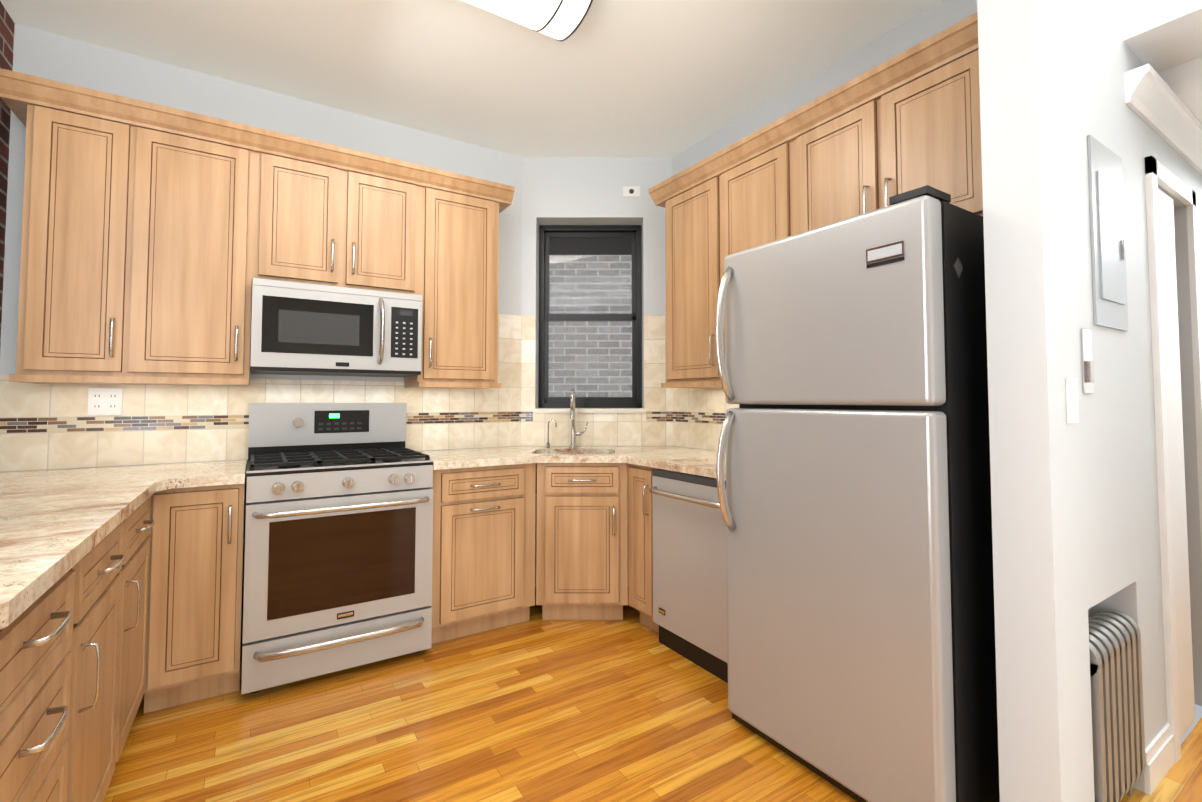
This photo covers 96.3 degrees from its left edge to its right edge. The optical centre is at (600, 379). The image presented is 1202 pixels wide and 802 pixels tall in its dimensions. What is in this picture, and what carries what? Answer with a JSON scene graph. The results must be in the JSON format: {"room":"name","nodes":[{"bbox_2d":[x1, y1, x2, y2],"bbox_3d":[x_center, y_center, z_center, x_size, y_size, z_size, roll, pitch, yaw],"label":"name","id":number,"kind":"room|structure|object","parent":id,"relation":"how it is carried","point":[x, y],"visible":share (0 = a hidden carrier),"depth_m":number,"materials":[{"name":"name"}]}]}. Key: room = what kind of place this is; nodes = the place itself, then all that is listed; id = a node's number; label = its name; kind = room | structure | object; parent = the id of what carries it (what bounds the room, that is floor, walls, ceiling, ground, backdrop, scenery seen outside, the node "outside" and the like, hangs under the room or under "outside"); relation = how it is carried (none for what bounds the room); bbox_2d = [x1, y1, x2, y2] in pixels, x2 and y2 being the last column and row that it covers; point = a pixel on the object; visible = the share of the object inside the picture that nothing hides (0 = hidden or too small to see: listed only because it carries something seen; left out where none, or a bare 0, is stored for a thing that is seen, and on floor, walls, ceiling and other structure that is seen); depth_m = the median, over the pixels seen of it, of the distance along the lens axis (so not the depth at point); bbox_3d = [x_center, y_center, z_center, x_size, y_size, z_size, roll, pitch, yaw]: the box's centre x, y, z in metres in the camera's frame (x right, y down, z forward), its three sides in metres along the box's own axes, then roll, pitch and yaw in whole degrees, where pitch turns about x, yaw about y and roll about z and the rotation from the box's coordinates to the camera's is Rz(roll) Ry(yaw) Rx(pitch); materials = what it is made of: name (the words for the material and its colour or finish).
{"room":"kitchen","nodes":[
{"label":"kitchen","id":0,"kind":"room"},
{"bbox_2d":[0,1,14,344],"bbox_3d":[-0.863,-0.229,-0.487,0.150,2.860,6.500,1,-3,-33],"label":"brick wall","id":1,"kind":"structure","parent":0,"point":[7,24],"depth_m":2.28,"materials":[{"name":"brick"}]},
{"bbox_2d":[0,24,521,642],"bbox_3d":[-1.687,-0.091,3.020,2.552,2.860,0.300,1,-3,-33],"label":"wall","id":2,"kind":"structure","parent":0,"point":[68,60],"depth_m":2.75,"materials":[{"name":"grey paint"}]},
{"bbox_2d":[9,73,155,383],"bbox_3d":[-2.190,-0.590,2.339,0.385,1.162,0.329,1,-3,-33],"label":"upper cabinet","id":3,"kind":"object","parent":2,"relation":"attached to","point":[85,290],"depth_m":2.20,"materials":[{"name":"brown wood"}]},
{"bbox_2d":[87,388,122,414],"bbox_3d":[-2.258,0.103,2.451,0.116,0.123,0.009,1,-3,-33],"label":"electrical outlet plate","id":4,"kind":"object","parent":2,"relation":"attached to","point":[104,401],"depth_m":2.45,"materials":[{"name":"white plastic"}]},
{"bbox_2d":[148,104,259,383],"bbox_3d":[-1.922,-0.583,2.510,0.500,1.162,0.329,1,-3,-33],"label":"upper cabinet","id":5,"kind":"object","parent":2,"relation":"attached to","point":[156,239],"depth_m":2.40,"materials":[{"name":"brown wood"}]},
{"bbox_2d":[0,374,478,417],"bbox_3d":[-1.662,0.094,2.846,2.110,0.185,0.008,1,-3,-33],"label":"tile backsplash","id":6,"kind":"structure","parent":2,"relation":"attached to","point":[25,400],"depth_m":2.68,"materials":[{"name":"tile"}]},
{"bbox_2d":[0,421,520,471],"bbox_3d":[-1.540,0.336,2.915,2.400,0.162,0.008,1,-3,-33],"label":"tile backsplash","id":7,"kind":"structure","parent":2,"relation":"attached to","point":[42,451],"depth_m":2.56,"materials":[{"name":"tile"}]},
{"bbox_2d":[0,412,520,432],"bbox_3d":[-1.539,0.222,2.918,2.400,0.065,0.010,1,-3,-33],"label":"trim","id":8,"kind":"structure","parent":2,"relation":"attached to","point":[50,424],"depth_m":2.56,"materials":[{"name":"tile"}]},
{"bbox_2d":[256,128,423,295],"bbox_3d":[-1.392,-0.804,2.859,0.760,0.692,0.329,1,-3,-33],"label":"upper cabinet","id":9,"kind":"object","parent":2,"relation":"attached to","point":[329,215],"depth_m":2.70,"materials":[{"name":"brown wood"}]},
{"bbox_2d":[250,278,421,376],"bbox_3d":[-1.352,-0.236,2.774,0.754,0.420,0.476,1,-3,-33],"label":"over-the-range microwave","id":10,"kind":"object","parent":9,"relation":"attached to","point":[297,328],"visible":1,"depth_m":2.62,"materials":[{"name":"silver metal"}]},
{"bbox_2d":[404,168,503,387],"bbox_3d":[-0.879,-0.557,3.179,0.460,1.162,0.329,1,-3,-33],"label":"upper cabinet","id":11,"kind":"object","parent":2,"relation":"attached to","point":[459,349],"depth_m":3.04,"materials":[{"name":"brown wood"}]},
{"bbox_2d":[479,313,521,411],"bbox_3d":[-0.651,-0.107,3.502,0.290,0.640,0.008,1,-3,-33],"label":"tile backsplash","id":12,"kind":"structure","parent":2,"relation":"attached to","point":[506,397],"depth_m":3.52,"materials":[{"name":"tile"}]},
{"bbox_2d":[0,0,940,157],"bbox_3d":[1.539,-1.644,1.198,5.952,0.100,6.950,1,-3,-33],"label":"ceiling","id":13,"kind":"structure","parent":0,"point":[639,78],"depth_m":2.56,"materials":[{"name":"white paint"}]},
{"bbox_2d":[462,0,592,41],"bbox_3d":[-0.618,-1.513,1.919,1.210,0.103,0.340,1,-3,-33],"label":"ceiling light fixture","id":14,"kind":"object","parent":13,"relation":"attached to","point":[560,20],"visible":1,"depth_m":2.15,"materials":[{"name":"beige plastic"}]},
{"bbox_2d":[521,157,671,586],"bbox_3d":[-0.025,-0.064,3.730,1.332,2.860,0.300,0,-2,0],"label":"wall","id":15,"kind":"structure","parent":0,"point":[574,191],"depth_m":3.63,"materials":[{"name":"grey paint"}]},
{"bbox_2d":[521,412,532,420],"bbox_3d":[-0.491,0.248,3.564,0.081,0.065,0.010,0,-2,0],"label":"trim","id":16,"kind":"structure","parent":15,"relation":"attached to","point":[526,416],"depth_m":3.56,"materials":[{"name":"tile"}]},
{"bbox_2d":[521,316,535,411],"bbox_3d":[-0.484,-0.104,3.579,0.095,0.640,0.008,0,-2,0],"label":"tile backsplash","id":17,"kind":"structure","parent":15,"relation":"attached to","point":[528,343],"depth_m":3.58,"materials":[{"name":"tile"}]},
{"bbox_2d":[533,413,645,420],"bbox_3d":[-0.076,0.251,3.563,0.750,0.058,0.008,0,-2,0],"label":"trim","id":18,"kind":"structure","parent":15,"relation":"attached to","point":[593,416],"depth_m":3.56,"materials":[{"name":"tile"}]},
{"bbox_2d":[533,408,645,412],"bbox_3d":[-0.075,0.212,3.653,0.750,0.027,0.212,0,-2,0],"label":"window sill","id":19,"kind":"structure","parent":15,"relation":"attached to","point":[591,410],"depth_m":3.55,"materials":[{"name":"beige stone"}]},
{"bbox_2d":[539,225,641,407],"bbox_3d":[-0.075,-0.439,3.795,0.716,1.281,0.080,0,-2,0],"label":"window","id":20,"kind":"structure","parent":15,"relation":"in","point":[591,240],"depth_m":3.78,"materials":[{"name":"black"}]},
{"bbox_2d":[521,421,672,445],"bbox_3d":[-0.026,0.361,3.559,1.012,0.162,0.008,0,-2,0],"label":"tile backsplash","id":21,"kind":"structure","parent":15,"relation":"attached to","point":[625,433],"depth_m":3.56,"materials":[{"name":"tile"}]},
{"bbox_2d":[623,186,639,196],"bbox_3d":[0.206,-1.264,3.621,0.115,0.070,0.007,0,-2,0],"label":"electrical outlet plate","id":22,"kind":"object","parent":15,"relation":"attached to","point":[628,191],"depth_m":3.62,"materials":[{"name":"white plastic"}]},
{"bbox_2d":[644,315,672,411],"bbox_3d":[0.383,-0.105,3.576,0.195,0.640,0.008,0,-2,0],"label":"tile backsplash","id":23,"kind":"structure","parent":15,"relation":"attached to","point":[657,398],"depth_m":3.57,"materials":[{"name":"tile"}]},
{"bbox_2d":[646,412,672,420],"bbox_3d":[0.390,0.248,3.561,0.181,0.065,0.009,0,-2,0],"label":"trim","id":24,"kind":"structure","parent":15,"relation":"attached to","point":[659,416],"depth_m":3.56,"materials":[{"name":"tile"}]},
{"bbox_2d":[103,587,1201,801],"bbox_3d":[1.539,1.289,1.083,5.952,0.050,6.950,1,-3,-33],"label":"floor","id":25,"kind":"structure","parent":0,"point":[629,707],"depth_m":1.95,"materials":[{"name":"orange wood"}]},
{"bbox_2d":[0,546,95,801],"bbox_3d":[-1.296,0.816,0.838,0.587,0.876,0.606,1,-3,-33],"label":"base cabinet","id":26,"kind":"object","parent":25,"relation":"on","point":[46,652],"depth_m":1.05,"materials":[{"name":"brown wood"}]},
{"bbox_2d":[88,517,127,801],"bbox_3d":[-1.580,0.833,1.280,0.587,0.876,0.586,1,-3,-33],"label":"base cabinet","id":27,"kind":"object","parent":25,"relation":"on","point":[108,632],"depth_m":1.48,"materials":[{"name":"brown wood"}]},
{"bbox_2d":[116,489,171,761],"bbox_3d":[-1.797,0.848,1.671,0.643,0.876,0.588,1,-3,-33],"label":"base cabinet","id":28,"kind":"object","parent":25,"relation":"on","point":[148,530],"depth_m":2.01,"materials":[{"name":"brown wood"}]},
{"bbox_2d":[0,460,246,629],"bbox_3d":[-1.584,0.384,1.580,0.884,0.039,2.178,1,-3,-33],"label":"countertop","id":29,"kind":"structure","parent":28,"relation":"on","point":[56,525],"depth_m":1.50,"materials":[{"name":"stone"}]},
{"bbox_2d":[168,470,246,707],"bbox_3d":[-1.757,0.875,2.357,0.315,0.876,0.668,1,-3,-33],"label":"base cabinet","id":30,"kind":"object","parent":25,"relation":"on","point":[205,604],"depth_m":2.15,"materials":[{"name":"brown wood"}]},
{"bbox_2d":[241,403,432,694],"bbox_3d":[-1.283,0.721,2.629,0.760,1.205,0.717,1,-3,-33],"label":"range","id":31,"kind":"object","parent":25,"relation":"on","point":[338,542],"visible":1,"depth_m":2.40,"materials":[{"name":"silver metal"}]},
{"bbox_2d":[431,463,535,643],"bbox_3d":[-0.754,0.905,3.031,0.567,0.870,0.615,1,-3,-33],"label":"base cabinet","id":32,"kind":"object","parent":25,"relation":"on","point":[483,564],"depth_m":2.77,"materials":[{"name":"brown wood"}]},
{"bbox_2d":[536,463,623,619],"bbox_3d":[-0.102,0.899,2.953,0.433,0.876,0.290,1,-3,-33],"label":"base cabinet","id":33,"kind":"object","parent":25,"relation":"on","point":[580,543],"depth_m":2.93,"materials":[{"name":"brown wood"}]},
{"bbox_2d":[415,446,627,469],"bbox_3d":[-0.511,0.441,3.036,0.958,0.039,0.885,1,-3,-33],"label":"countertop","id":34,"kind":"structure","parent":33,"relation":"on","point":[495,456],"depth_m":2.93,"materials":[{"name":"stone"}]},
{"bbox_2d":[624,463,658,632],"bbox_3d":[0.461,0.900,2.994,0.615,0.876,0.237,1,-3,-33],"label":"base cabinet","id":35,"kind":"object","parent":25,"relation":"on","point":[638,502],"depth_m":2.84,"materials":[{"name":"brown wood"}]},
{"bbox_2d":[600,446,725,479],"bbox_3d":[0.396,0.443,3.088,0.626,0.039,1.774,1,-3,-33],"label":"countertop","id":36,"kind":"structure","parent":35,"relation":"on","point":[700,462],"depth_m":2.84,"materials":[{"name":"stone"}]},
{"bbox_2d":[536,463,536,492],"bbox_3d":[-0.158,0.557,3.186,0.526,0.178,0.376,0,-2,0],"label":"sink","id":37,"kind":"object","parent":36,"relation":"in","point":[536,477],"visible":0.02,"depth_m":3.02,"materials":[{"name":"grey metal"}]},
{"bbox_2d":[546,388,587,447],"bbox_3d":[-0.198,0.247,3.420,0.233,0.376,0.215,1,-3,-33],"label":"faucet","id":38,"kind":"object","parent":36,"relation":"on","point":[574,433],"visible":1,"depth_m":3.43,"materials":[{"name":"silver metal"}]},
{"bbox_2d":[649,468,727,682],"bbox_3d":[0.645,0.887,2.612,0.668,0.872,0.594,1,-3,-33],"label":"dishwasher","id":39,"kind":"object","parent":25,"relation":"on","point":[689,573],"visible":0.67,"depth_m":2.48,"materials":[{"name":"silver metal"}]},
{"bbox_2d":[715,185,999,801],"bbox_3d":[0.958,0.392,1.924,0.833,1.808,0.767,1,-3,-33],"label":"fridge","id":40,"kind":"object","parent":25,"relation":"on","point":[854,497],"visible":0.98,"depth_m":1.60,"materials":[{"name":"silver metal"}]},
{"bbox_2d":[1088,609,1145,801],"bbox_3d":[1.479,1.007,1.599,0.390,0.554,0.107,1,-3,-33],"label":"radiator","id":41,"kind":"object","parent":25,"relation":"on","point":[1119,761],"visible":0.58,"depth_m":1.54,"materials":[{"name":"grey metal"}]},
{"bbox_2d":[672,0,976,450],"bbox_3d":[1.105,-0.102,2.744,0.150,2.860,2.078,1,-3,-33],"label":"wall","id":42,"kind":"structure","parent":0,"point":[933,20],"depth_m":2.60,"materials":[{"name":"grey paint"}]},
{"bbox_2d":[673,412,724,423],"bbox_3d":[0.814,0.227,3.037,0.010,0.065,1.250,1,-3,-33],"label":"trim","id":43,"kind":"structure","parent":42,"relation":"attached to","point":[704,417],"depth_m":3.34,"materials":[{"name":"tile"}]},
{"bbox_2d":[673,422,725,451],"bbox_3d":[0.815,0.340,3.033,0.008,0.162,1.250,1,-3,-33],"label":"tile backsplash","id":44,"kind":"structure","parent":42,"relation":"attached to","point":[704,436],"depth_m":3.36,"materials":[{"name":"tile"}]},
{"bbox_2d":[673,388,738,412],"bbox_3d":[0.732,0.107,3.171,0.008,0.185,1.555,1,-3,-33],"label":"tile backsplash","id":45,"kind":"structure","parent":42,"relation":"attached to","point":[710,400],"depth_m":3.34,"materials":[{"name":"tile"}]},
{"bbox_2d":[661,116,792,387],"bbox_3d":[0.749,-0.569,2.866,0.329,1.162,0.909,1,-3,-33],"label":"upper cabinet","id":46,"kind":"object","parent":42,"relation":"attached to","point":[740,198],"depth_m":2.82,"materials":[{"name":"brown wood"}]},
{"bbox_2d":[793,13,982,234],"bbox_3d":[1.226,-0.853,2.133,0.329,0.652,0.857,1,-3,-33],"label":"upper cabinet","id":47,"kind":"object","parent":42,"relation":"attached to","point":[875,138],"depth_m":2.01,"materials":[{"name":"brown wood"}]},
{"bbox_2d":[977,0,1201,801],"bbox_3d":[2.428,-0.119,2.311,3.190,2.860,0.182,1,-3,-33],"label":"wall","id":48,"kind":"structure","parent":0,"point":[1075,528],"depth_m":1.46,"materials":[{"name":"grey paint"}]},
{"bbox_2d":[1065,374,1086,422],"bbox_3d":[1.268,0.057,1.443,0.070,0.120,0.011,1,-3,-33],"label":"switch plate","id":49,"kind":"object","parent":48,"relation":"attached to","point":[1072,408],"depth_m":1.44,"materials":[{"name":"white plastic"}]},
{"bbox_2d":[1081,329,1093,392],"bbox_3d":[1.375,-0.050,1.515,0.070,0.180,0.013,1,-3,-33],"label":"switch plate","id":50,"kind":"object","parent":48,"relation":"attached to","point":[1086,340],"depth_m":1.51,"materials":[{"name":"white plastic"}]},
{"bbox_2d":[1087,135,1127,330],"bbox_3d":[1.561,-0.436,1.647,0.290,0.560,0.017,1,-3,-33],"label":"panel","id":51,"kind":"object","parent":48,"relation":"attached to","point":[1109,279],"visible":0.95,"depth_m":1.62,"materials":[{"name":"grey metal"}]},
{"bbox_2d":[1124,63,1201,794],"bbox_3d":[2.708,0.152,2.336,2.380,2.320,0.060,1,-3,-33],"label":"trim","id":52,"kind":"structure","parent":48,"relation":"attached to","point":[1155,103],"depth_m":1.68,"materials":[{"name":"white wood"}]},
{"bbox_2d":[1158,188,1194,739],"bbox_3d":[2.155,0.293,2.091,0.506,2.011,0.124,1,-3,-33],"label":"door","id":53,"kind":"structure","parent":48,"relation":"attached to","point":[1177,479],"depth_m":2.02,"materials":[{"name":"white"}]},
{"bbox_2d":[1121,0,1201,123],"bbox_3d":[3.033,-1.294,1.959,2.300,0.540,1.140,1,-3,-33],"label":"ceiling soffit","id":54,"kind":"structure","parent":0,"point":[1163,38],"depth_m":1.81,"materials":[{"name":"white paint"}]},
{"label":"outside","id":55,"kind":"structure","parent":0,"visible":0},
{"bbox_2d":[549,255,631,396],"bbox_3d":[-0.026,-0.839,4.886,2.800,4.500,0.050,0,-2,0],"label":"brick wall","id":56,"kind":"structure","parent":55,"point":[617,302],"depth_m":4.85,"materials":[{"name":"grey brick"}]}
]}

